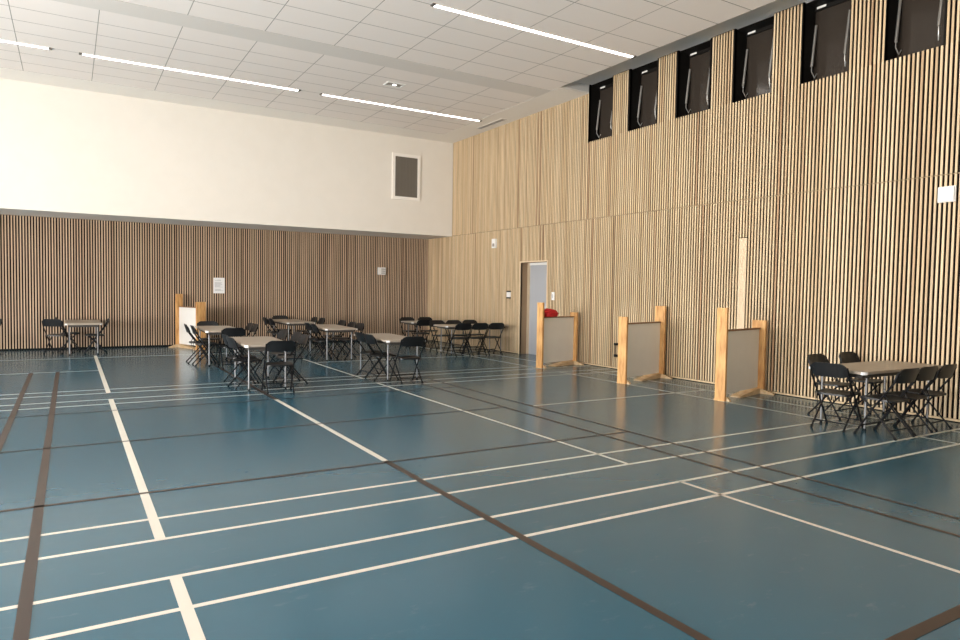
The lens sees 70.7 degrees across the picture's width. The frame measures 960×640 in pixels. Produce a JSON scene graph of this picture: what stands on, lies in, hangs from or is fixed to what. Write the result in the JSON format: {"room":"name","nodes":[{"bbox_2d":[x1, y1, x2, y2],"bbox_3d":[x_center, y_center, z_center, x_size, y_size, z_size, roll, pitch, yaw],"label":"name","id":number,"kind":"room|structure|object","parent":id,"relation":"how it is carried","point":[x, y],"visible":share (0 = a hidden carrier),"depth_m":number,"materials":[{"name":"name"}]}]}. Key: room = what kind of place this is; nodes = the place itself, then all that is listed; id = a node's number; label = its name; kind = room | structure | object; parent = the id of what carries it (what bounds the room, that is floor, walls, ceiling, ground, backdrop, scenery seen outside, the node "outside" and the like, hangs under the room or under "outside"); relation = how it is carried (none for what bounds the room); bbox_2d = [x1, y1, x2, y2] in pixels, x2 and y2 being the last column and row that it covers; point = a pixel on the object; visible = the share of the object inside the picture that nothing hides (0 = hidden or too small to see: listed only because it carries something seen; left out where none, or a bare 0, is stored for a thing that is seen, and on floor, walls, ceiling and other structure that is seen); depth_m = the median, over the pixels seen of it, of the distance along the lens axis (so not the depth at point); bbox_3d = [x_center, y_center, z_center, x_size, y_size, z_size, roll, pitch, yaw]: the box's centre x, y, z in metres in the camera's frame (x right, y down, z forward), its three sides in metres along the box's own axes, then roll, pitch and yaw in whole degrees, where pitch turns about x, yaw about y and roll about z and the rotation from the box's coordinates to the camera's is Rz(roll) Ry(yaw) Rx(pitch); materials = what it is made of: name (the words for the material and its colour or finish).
{"room":"sports hall","nodes":[
{"label":"sports hall","id":0,"kind":"room"},
{"bbox_2d":[0,214,427,350],"bbox_3d":[-9.893,-0.936,16.662,19.550,3.300,0.101,-1,3,-31],"label":"wall","id":1,"kind":"structure","parent":0,"point":[130,274],"depth_m":17.81,"materials":[{"name":"brown wood"}]},
{"bbox_2d":[213,278,224,292],"bbox_3d":[-7.060,-0.932,18.317,0.290,0.420,0.006,-1,3,-31],"label":"paper sign","id":2,"kind":"object","parent":1,"relation":"attached to","point":[218,283],"visible":1,"depth_m":18.31,"materials":[{"name":"white paper"}]},
{"bbox_2d":[377,267,385,274],"bbox_3d":[-3.008,-1.497,20.709,0.250,0.220,0.063,-1,3,-31],"label":"wall panel","id":3,"kind":"object","parent":1,"relation":"attached to","point":[381,271],"visible":1,"depth_m":20.67,"materials":[{"name":"white plastic"}]},
{"bbox_2d":[0,78,452,238],"bbox_3d":[-9.486,-3.942,15.842,19.450,2.999,1.650,-1,3,-31],"label":"wall","id":4,"kind":"structure","parent":0,"point":[65,152],"depth_m":16.53,"materials":[{"name":"beige paint"}]},
{"bbox_2d":[392,152,420,200],"bbox_3d":[-2.102,-4.077,19.323,0.870,1.295,0.035,-1,3,-31],"label":"window","id":5,"kind":"structure","parent":4,"relation":"in","point":[405,167],"depth_m":19.32,"materials":[{"name":"white paint"}]},
{"bbox_2d":[395,156,417,197],"bbox_3d":[-2.107,-4.077,19.330,0.700,1.125,0.018,-1,3,-31],"label":"blind","id":6,"kind":"object","parent":5,"relation":"attached to","point":[406,167],"depth_m":19.32,"materials":[{"name":"grey fabric"}]},
{"bbox_2d":[0,0,813,142],"bbox_3d":[-2.997,-4.797,5.302,19.850,0.344,23.000,-1,3,-31],"label":"ceiling","id":7,"kind":"structure","parent":0,"point":[448,62],"depth_m":12.36,"materials":[{"name":"white tile"}]},
{"bbox_2d":[0,39,51,49],"bbox_3d":[-9.717,-4.996,11.437,4.210,0.017,0.104,-1,3,-31],"label":"recessed light","id":8,"kind":"object","parent":7,"relation":"in","point":[1,40],"visible":1,"depth_m":12.30,"materials":[{"name":"white paint"}]},
{"bbox_2d":[79,52,300,91],"bbox_3d":[-5.755,-5.037,13.836,4.205,0.017,0.104,-1,3,-31],"label":"recessed light","id":9,"kind":"object","parent":7,"relation":"in","point":[84,54],"visible":1,"depth_m":13.70,"materials":[{"name":"white paint"}]},
{"bbox_2d":[383,81,405,87],"bbox_3d":[-1.818,-4.997,14.387,0.400,0.018,0.260,-1,3,-31],"label":"recessed light","id":10,"kind":"object","parent":7,"relation":"in","point":[392,84],"visible":1,"depth_m":14.38,"materials":[{"name":"white plastic"}]},
{"bbox_2d":[319,93,481,121],"bbox_3d":[-1.775,-5.078,16.246,4.220,0.017,0.104,-1,3,-31],"label":"recessed light","id":11,"kind":"object","parent":7,"relation":"in","point":[323,94],"visible":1,"depth_m":16.10,"materials":[{"name":"white paint"}]},
{"bbox_2d":[477,119,506,128],"bbox_3d":[0.293,-5.106,17.638,0.150,0.010,1.240,-1,3,-31],"label":"ceiling vent","id":12,"kind":"object","parent":7,"relation":"in","point":[499,120],"visible":1,"depth_m":17.57,"materials":[{"name":"white"}]},
{"bbox_2d":[430,3,635,58],"bbox_3d":[1.056,-4.820,11.386,4.185,0.017,0.104,-1,3,-31],"label":"recessed light","id":13,"kind":"object","parent":7,"relation":"in","point":[435,5],"visible":1,"depth_m":11.21,"materials":[{"name":"white paint"}]},
{"bbox_2d":[0,340,959,639],"bbox_3d":[-3.489,1.315,6.413,20.050,0.102,24.850,-1,3,-31],"label":"floor","id":14,"kind":"structure","parent":0,"point":[145,495],"depth_m":5.01,"materials":[{"name":"blue rubber"}]},
{"bbox_2d":[42,319,73,354],"bbox_3d":[-9.618,0.375,15.406,0.464,0.815,0.528,1,3,-6],"label":"folding chair","id":15,"kind":"object","parent":14,"relation":"on","point":[46,322],"visible":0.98,"depth_m":15.25,"materials":[{"name":"black plastic"}]},
{"bbox_2d":[55,317,80,351],"bbox_3d":[-9.753,0.346,16.021,0.528,0.815,0.464,0,3,-29],"label":"folding chair","id":16,"kind":"object","parent":14,"relation":"on","point":[61,327],"visible":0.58,"depth_m":15.94,"materials":[{"name":"black plastic"}]},
{"bbox_2d":[65,320,101,354],"bbox_3d":[-9.324,0.397,15.908,0.730,0.722,1.840,-1,3,-31],"label":"folding table","id":17,"kind":"object","parent":14,"relation":"on","point":[72,323],"visible":0.96,"depth_m":15.31,"materials":[{"name":"beige laminate"}]},
{"bbox_2d":[84,318,109,354],"bbox_3d":[-8.886,0.374,15.703,0.528,0.815,0.464,0,3,-29],"label":"folding chair","id":18,"kind":"object","parent":14,"relation":"on","point":[107,321],"visible":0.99,"depth_m":15.61,"materials":[{"name":"black plastic"}]},
{"bbox_2d":[168,294,205,349],"bbox_3d":[-7.423,0.035,17.310,1.135,1.385,0.600,3,3,39],"label":"partition panel","id":19,"kind":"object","parent":14,"relation":"on","point":[186,315],"depth_m":17.40,"materials":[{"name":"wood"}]},
{"bbox_2d":[184,324,212,363],"bbox_3d":[-5.911,0.488,14.178,0.528,0.815,0.464,0,3,-29],"label":"folding chair","id":20,"kind":"object","parent":14,"relation":"on","point":[185,325],"visible":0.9,"depth_m":14.04,"materials":[{"name":"black plastic"}]},
{"bbox_2d":[190,325,219,365],"bbox_3d":[-5.594,0.512,13.750,0.528,0.815,0.464,-1,3,-31],"label":"folding chair","id":21,"kind":"object","parent":14,"relation":"on","point":[193,328],"visible":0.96,"depth_m":13.65,"materials":[{"name":"black plastic"}]},
{"bbox_2d":[197,321,220,356],"bbox_3d":[-6.068,0.443,15.166,0.464,0.815,0.528,-1,3,-31],"label":"folding chair","id":22,"kind":"object","parent":14,"relation":"on","point":[201,323],"visible":0.71,"depth_m":15.29,"materials":[{"name":"black plastic"}]},
{"bbox_2d":[195,326,238,365],"bbox_3d":[-5.517,0.529,14.277,0.730,0.722,1.840,0,3,-29],"label":"folding table","id":23,"kind":"object","parent":14,"relation":"on","point":[210,330],"visible":0.67,"depth_m":14.01,"materials":[{"name":"grey"}]},
{"bbox_2d":[217,328,245,369],"bbox_3d":[-4.851,0.547,13.233,0.464,0.815,0.528,0,3,-29],"label":"folding chair","id":24,"kind":"object","parent":14,"relation":"on","point":[231,332],"visible":0.73,"depth_m":13.06,"materials":[{"name":"black plastic"}]},
{"bbox_2d":[225,323,252,358],"bbox_3d":[-5.241,0.473,14.782,0.528,0.815,0.464,-1,3,-33],"label":"folding chair","id":25,"kind":"object","parent":14,"relation":"on","point":[249,325],"visible":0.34,"depth_m":14.90,"materials":[{"name":"black plastic"}]},
{"bbox_2d":[222,334,258,384],"bbox_3d":[-4.012,0.645,11.296,0.528,0.815,0.464,-1,3,-35],"label":"folding chair","id":26,"kind":"object","parent":14,"relation":"on","point":[223,336],"visible":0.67,"depth_m":11.25,"materials":[{"name":"black plastic"}]},
{"bbox_2d":[230,324,257,362],"bbox_3d":[-4.963,0.499,14.284,0.528,0.815,0.464,-1,3,-31],"label":"folding chair","id":27,"kind":"object","parent":14,"relation":"on","point":[254,328],"visible":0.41,"depth_m":14.40,"materials":[{"name":"black plastic"}]},
{"bbox_2d":[226,337,265,389],"bbox_3d":[-3.746,0.672,10.778,0.528,0.815,0.464,-1,3,-37],"label":"folding chair","id":28,"kind":"object","parent":14,"relation":"on","point":[232,343],"visible":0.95,"depth_m":10.68,"materials":[{"name":"black plastic"}]},
{"bbox_2d":[231,336,286,390],"bbox_3d":[-3.636,0.696,11.154,0.730,0.722,1.840,0,3,-28],"label":"folding table","id":29,"kind":"object","parent":14,"relation":"on","point":[250,343],"visible":0.64,"depth_m":10.73,"materials":[{"name":"grey plastic"}]},
{"bbox_2d":[255,329,287,374],"bbox_3d":[-3.848,0.594,12.521,0.528,0.815,0.464,-1,3,-36],"label":"folding chair","id":30,"kind":"object","parent":14,"relation":"on","point":[282,334],"visible":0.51,"depth_m":12.60,"materials":[{"name":"black plastic"}]},
{"bbox_2d":[263,317,280,339],"bbox_3d":[-5.436,0.336,17.850,0.528,0.815,0.464,-1,3,-33],"label":"folding chair","id":31,"kind":"object","parent":14,"relation":"on","point":[265,320],"visible":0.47,"depth_m":17.71,"materials":[{"name":"black plastic"}]},
{"bbox_2d":[261,340,296,394],"bbox_3d":[-3.065,0.703,10.321,0.464,0.815,0.528,0,3,-25],"label":"folding chair","id":32,"kind":"object","parent":14,"relation":"on","point":[272,346],"visible":1,"depth_m":10.17,"materials":[{"name":"black plastic"}]},
{"bbox_2d":[268,318,289,340],"bbox_3d":[-5.152,0.361,17.381,0.528,0.815,0.464,-1,3,-31],"label":"folding chair","id":33,"kind":"object","parent":14,"relation":"on","point":[270,320],"visible":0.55,"depth_m":17.22,"materials":[{"name":"black plastic"}]},
{"bbox_2d":[272,315,290,340],"bbox_3d":[-5.509,0.291,18.856,0.464,0.815,0.528,-1,3,-31],"label":"folding chair","id":34,"kind":"object","parent":14,"relation":"on","point":[276,316],"visible":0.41,"depth_m":19.00,"materials":[{"name":"black plastic"}]},
{"bbox_2d":[269,332,301,379],"bbox_3d":[-3.444,0.625,11.971,0.528,0.815,0.464,-1,3,-35],"label":"folding chair","id":35,"kind":"object","parent":14,"relation":"on","point":[295,336],"visible":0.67,"depth_m":12.04,"materials":[{"name":"black plastic"}]},
{"bbox_2d":[272,334,308,385],"bbox_3d":[-3.150,0.657,11.331,0.528,0.815,0.464,-1,3,-33],"label":"folding chair","id":36,"kind":"object","parent":14,"relation":"on","point":[303,339],"visible":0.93,"depth_m":11.34,"materials":[{"name":"black plastic"}]},
{"bbox_2d":[272,319,314,349],"bbox_3d":[-4.991,0.379,17.924,0.730,0.722,1.840,-1,3,-31],"label":"folding table","id":37,"kind":"object","parent":14,"relation":"on","point":[290,322],"visible":0.64,"depth_m":17.45,"materials":[{"name":"grey plastic"}]},
{"bbox_2d":[297,317,317,347],"bbox_3d":[-4.696,0.326,18.359,0.528,0.815,0.464,-1,3,-33],"label":"folding chair","id":38,"kind":"object","parent":14,"relation":"on","point":[314,319],"visible":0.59,"depth_m":18.41,"materials":[{"name":"black plastic"}]},
{"bbox_2d":[302,318,324,349],"bbox_3d":[-4.375,0.354,17.828,0.528,0.815,0.464,-1,3,-31],"label":"folding chair","id":39,"kind":"object","parent":14,"relation":"on","point":[321,320],"visible":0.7,"depth_m":17.88,"materials":[{"name":"black plastic"}]},
{"bbox_2d":[305,323,329,358],"bbox_3d":[-3.730,0.466,15.498,0.528,0.815,0.464,-1,3,-31],"label":"folding chair","id":40,"kind":"object","parent":14,"relation":"on","point":[307,325],"visible":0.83,"depth_m":15.38,"materials":[{"name":"black plastic"}]},
{"bbox_2d":[311,324,337,360],"bbox_3d":[-3.473,0.490,15.036,0.528,0.815,0.464,0,3,-29],"label":"folding chair","id":41,"kind":"object","parent":14,"relation":"on","point":[314,327],"visible":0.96,"depth_m":14.93,"materials":[{"name":"black plastic"}]},
{"bbox_2d":[320,320,345,353],"bbox_3d":[-3.589,0.418,16.648,0.528,0.815,0.464,-1,3,-35],"label":"folding chair","id":42,"kind":"object","parent":14,"relation":"on","point":[341,322],"visible":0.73,"depth_m":16.68,"materials":[{"name":"black plastic"}]},
{"bbox_2d":[310,324,357,360],"bbox_3d":[-3.441,0.507,15.558,0.730,0.722,1.840,0,3,-28],"label":"folding table","id":43,"kind":"object","parent":14,"relation":"on","point":[328,328],"visible":0.75,"depth_m":14.93,"materials":[{"name":"grey"}]},
{"bbox_2d":[330,322,355,357],"bbox_3d":[-3.205,0.457,15.899,0.528,0.815,0.464,-1,3,-34],"label":"folding chair","id":44,"kind":"object","parent":14,"relation":"on","point":[350,324],"visible":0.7,"depth_m":15.99,"materials":[{"name":"black plastic"}]},
{"bbox_2d":[337,323,363,359],"bbox_3d":[-2.933,0.483,15.410,0.528,0.815,0.464,-1,3,-34],"label":"folding chair","id":45,"kind":"object","parent":14,"relation":"on","point":[360,326],"visible":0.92,"depth_m":15.46,"materials":[{"name":"black plastic"}]},
{"bbox_2d":[355,332,386,377],"bbox_3d":[-1.996,0.628,12.424,0.528,0.815,0.464,-1,3,-33],"label":"folding chair","id":46,"kind":"object","parent":14,"relation":"on","point":[360,336],"visible":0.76,"depth_m":12.36,"materials":[{"name":"black plastic"}]},
{"bbox_2d":[364,334,398,380],"bbox_3d":[-1.762,0.651,11.982,0.528,0.815,0.464,-1,3,-33],"label":"folding chair","id":47,"kind":"object","parent":14,"relation":"on","point":[370,339],"visible":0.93,"depth_m":11.88,"materials":[{"name":"black plastic"}]},
{"bbox_2d":[354,333,425,380],"bbox_3d":[-1.706,0.667,12.521,0.730,0.722,1.840,0,3,-29],"label":"folding table","id":48,"kind":"object","parent":14,"relation":"on","point":[384,338],"visible":0.68,"depth_m":12.01,"materials":[{"name":"grey plastic"}]},
{"bbox_2d":[389,336,424,384],"bbox_3d":[-1.243,0.675,11.622,0.464,0.815,0.528,-1,3,-31],"label":"folding chair","id":49,"kind":"object","parent":14,"relation":"on","point":[406,341],"visible":1,"depth_m":11.49,"materials":[{"name":"black plastic"}]},
{"bbox_2d":[400,317,418,335],"bbox_3d":[-1.980,0.335,19.148,0.464,0.815,0.528,-1,3,-31],"label":"folding chair","id":50,"kind":"object","parent":14,"relation":"on","point":[401,318],"visible":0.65,"depth_m":19.26,"materials":[{"name":"black plastic"}]},
{"bbox_2d":[409,320,430,348],"bbox_3d":[-1.578,0.385,18.157,0.464,0.815,0.528,-1,3,-31],"label":"folding chair","id":51,"kind":"object","parent":14,"relation":"on","point":[420,322],"visible":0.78,"depth_m":17.99,"materials":[{"name":"black plastic"}]},
{"bbox_2d":[418,317,438,345],"bbox_3d":[-1.484,0.330,19.448,0.464,0.815,0.528,-1,3,-31],"label":"folding chair","id":52,"kind":"object","parent":14,"relation":"on","point":[419,318],"visible":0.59,"depth_m":19.53,"materials":[{"name":"black plastic"}]},
{"bbox_2d":[401,320,463,346],"bbox_3d":[-1.233,0.393,18.997,1.840,0.722,0.730,-1,3,-31],"label":"folding table","id":53,"kind":"object","parent":14,"relation":"on","point":[445,321],"visible":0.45,"depth_m":18.63,"materials":[{"name":"grey"}]},
{"bbox_2d":[429,320,452,352],"bbox_3d":[-1.020,0.423,17.486,0.464,0.815,0.528,-1,3,-31],"label":"folding chair","id":54,"kind":"object","parent":14,"relation":"on","point":[432,323],"visible":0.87,"depth_m":17.56,"materials":[{"name":"black plastic"}]},
{"bbox_2d":[446,320,469,351],"bbox_3d":[-0.592,0.419,17.745,0.464,0.815,0.528,-1,3,-31],"label":"folding chair","id":55,"kind":"object","parent":14,"relation":"on","point":[448,321],"visible":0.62,"depth_m":17.84,"materials":[{"name":"black plastic"}]},
{"bbox_2d":[446,323,471,356],"bbox_3d":[-0.506,0.473,16.541,0.464,0.815,0.528,-1,3,-31],"label":"folding chair","id":56,"kind":"object","parent":14,"relation":"on","point":[461,326],"visible":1,"depth_m":16.42,"materials":[{"name":"black plastic"}]},
{"bbox_2d":[434,324,508,354],"bbox_3d":[-0.224,0.481,17.331,1.840,0.722,0.730,-1,3,-31],"label":"folding table","id":57,"kind":"object","parent":14,"relation":"on","point":[442,326],"visible":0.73,"depth_m":17.16,"materials":[{"name":"grey"}]},
{"bbox_2d":[463,320,485,350],"bbox_3d":[-0.168,0.412,18.049,0.464,0.815,0.528,-1,3,-31],"label":"folding chair","id":58,"kind":"object","parent":14,"relation":"on","point":[464,321],"visible":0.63,"depth_m":18.16,"materials":[{"name":"black plastic"}]},
{"bbox_2d":[463,323,487,355],"bbox_3d":[-0.104,0.469,16.785,0.464,0.815,0.528,-1,3,-31],"label":"folding chair","id":59,"kind":"object","parent":14,"relation":"on","point":[477,326],"visible":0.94,"depth_m":16.64,"materials":[{"name":"black plastic"}]},
{"bbox_2d":[479,323,503,354],"bbox_3d":[0.298,0.464,17.028,0.464,0.815,0.528,-1,3,-31],"label":"folding chair","id":60,"kind":"object","parent":14,"relation":"on","point":[493,326],"visible":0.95,"depth_m":16.89,"materials":[{"name":"black plastic"}]},
{"bbox_2d":[536,302,583,367],"bbox_3d":[1.671,0.307,14.595,0.600,1.370,1.268,3,3,43],"label":"partition panel","id":61,"kind":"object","parent":14,"relation":"on","point":[557,337],"depth_m":14.56,"materials":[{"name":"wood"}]},
{"bbox_2d":[544,308,557,316],"bbox_3d":[1.481,-0.160,14.363,0.234,0.180,0.561,3,3,43],"label":"cloth bundle","id":62,"kind":"object","parent":61,"relation":"on","point":[548,312],"visible":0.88,"depth_m":14.25,"materials":[{"name":"red fabric"}]},
{"bbox_2d":[616,306,672,383],"bbox_3d":[2.971,0.428,12.411,0.600,1.360,1.392,3,3,43],"label":"partition panel","id":63,"kind":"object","parent":14,"relation":"on","point":[641,345],"depth_m":12.41,"materials":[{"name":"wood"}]},
{"bbox_2d":[713,308,774,401],"bbox_3d":[4.092,0.504,10.618,1.355,1.400,0.600,-2,3,-44],"label":"partition panel","id":64,"kind":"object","parent":14,"relation":"on","point":[740,353],"depth_m":10.57,"materials":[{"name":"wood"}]},
{"bbox_2d":[807,354,858,419],"bbox_3d":[4.712,0.882,9.069,0.464,0.815,0.528,-1,3,-33],"label":"folding chair","id":65,"kind":"object","parent":14,"relation":"on","point":[811,358],"visible":0.82,"depth_m":9.09,"materials":[{"name":"black plastic"}]},
{"bbox_2d":[810,362,862,432],"bbox_3d":[4.322,0.913,8.213,0.528,0.815,0.464,-1,3,-37],"label":"folding chair","id":66,"kind":"object","parent":14,"relation":"on","point":[817,368],"visible":1,"depth_m":8.11,"materials":[{"name":"black plastic"}]},
{"bbox_2d":[839,352,886,414],"bbox_3d":[5.364,0.874,9.499,0.464,0.815,0.528,-1,3,-31],"label":"folding chair","id":67,"kind":"object","parent":14,"relation":"on","point":[845,357],"visible":0.8,"depth_m":9.56,"materials":[{"name":"black plastic"}]},
{"bbox_2d":[809,360,941,430],"bbox_3d":[5.071,0.944,8.671,1.840,0.722,0.730,-1,3,-31],"label":"folding table","id":68,"kind":"object","parent":14,"relation":"on","point":[870,369],"visible":0.77,"depth_m":8.49,"materials":[{"name":"grey"}]},
{"bbox_2d":[853,368,919,440],"bbox_3d":[4.705,0.937,7.808,0.464,0.815,0.528,-1,3,-31],"label":"folding chair","id":69,"kind":"object","parent":14,"relation":"on","point":[905,375],"visible":1,"depth_m":7.72,"materials":[{"name":"black plastic"}]},
{"bbox_2d":[873,366,938,435],"bbox_3d":[5.088,0.932,8.063,0.464,0.815,0.528,-1,3,-31],"label":"folding chair","id":70,"kind":"object","parent":14,"relation":"on","point":[926,373],"visible":0.87,"depth_m":7.98,"materials":[{"name":"black plastic"}]},
{"bbox_2d":[896,364,956,431],"bbox_3d":[5.507,0.927,8.340,0.464,0.815,0.528,-1,3,-34],"label":"folding chair","id":71,"kind":"object","parent":14,"relation":"on","point":[946,371],"visible":0.9,"depth_m":8.24,"materials":[{"name":"black plastic"}]},
{"bbox_2d":[426,0,959,422],"bbox_3d":[4.611,-1.911,11.207,0.090,6.190,24.550,-1,3,-31],"label":"wall","id":72,"kind":"structure","parent":0,"point":[812,211],"depth_m":11.36,"materials":[{"name":"beige wood"}]},
{"bbox_2d":[492,239,496,247],"bbox_3d":[0.381,-2.047,18.101,0.062,0.245,0.180,-1,3,-31],"label":"fire alarm","id":73,"kind":"object","parent":72,"relation":"attached to","point":[494,241],"visible":1,"depth_m":18.04,"materials":[{"name":"white plastic"}]},
{"bbox_2d":[506,291,510,298],"bbox_3d":[0.749,-0.648,17.553,0.024,0.182,0.193,-1,3,-31],"label":"light switch","id":74,"kind":"object","parent":72,"relation":"attached to","point":[508,296],"visible":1,"depth_m":17.55,"materials":[{"name":"white plastic"}]},
{"bbox_2d":[518,260,547,354],"bbox_3d":[1.442,-0.282,16.772,0.356,2.350,1.170,-1,3,-31],"label":"door","id":75,"kind":"structure","parent":72,"relation":"in","point":[533,285],"depth_m":17.18,"materials":[{"name":"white wood"}]},
{"bbox_2d":[588,76,613,142],"bbox_3d":[2.721,-4.492,14.598,0.346,1.261,0.785,-1,3,-31],"label":"window","id":76,"kind":"structure","parent":72,"relation":"in","point":[601,108],"depth_m":14.86,"materials":[{"name":"black glass"}]},
{"bbox_2d":[628,59,658,131],"bbox_3d":[3.376,-4.434,13.517,0.346,1.261,0.785,-1,3,-31],"label":"window","id":77,"kind":"structure","parent":72,"relation":"in","point":[644,85],"depth_m":13.77,"materials":[{"name":"black glass"}]},
{"bbox_2d":[675,38,711,119],"bbox_3d":[4.031,-4.377,12.436,0.346,1.261,0.785,-1,3,-31],"label":"window","id":78,"kind":"structure","parent":72,"relation":"in","point":[695,61],"depth_m":12.67,"materials":[{"name":"black glass"}]},
{"bbox_2d":[732,16,773,103],"bbox_3d":[4.686,-4.319,11.356,0.346,1.261,0.785,-1,3,-31],"label":"window","id":79,"kind":"structure","parent":72,"relation":"in","point":[754,55],"depth_m":11.58,"materials":[{"name":"black glass"}]},
{"bbox_2d":[800,0,851,85],"bbox_3d":[5.340,-4.261,10.275,0.346,1.261,0.785,-1,3,-31],"label":"window","id":80,"kind":"structure","parent":72,"relation":"in","point":[827,31],"depth_m":10.49,"materials":[{"name":"black glass"}]},
{"bbox_2d":[884,0,946,62],"bbox_3d":[5.995,-4.204,9.194,0.346,1.261,0.785,-1,3,-31],"label":"window","id":81,"kind":"structure","parent":72,"relation":"in","point":[914,26],"depth_m":9.40,"materials":[{"name":"black glass"}]},
{"bbox_2d":[937,185,956,202],"bbox_3d":[6.042,-1.629,8.765,0.054,0.205,0.210,-1,3,-31],"label":"emergency light","id":82,"kind":"object","parent":72,"relation":"attached to","point":[947,193],"visible":1,"depth_m":8.74,"materials":[{"name":"white plastic"}]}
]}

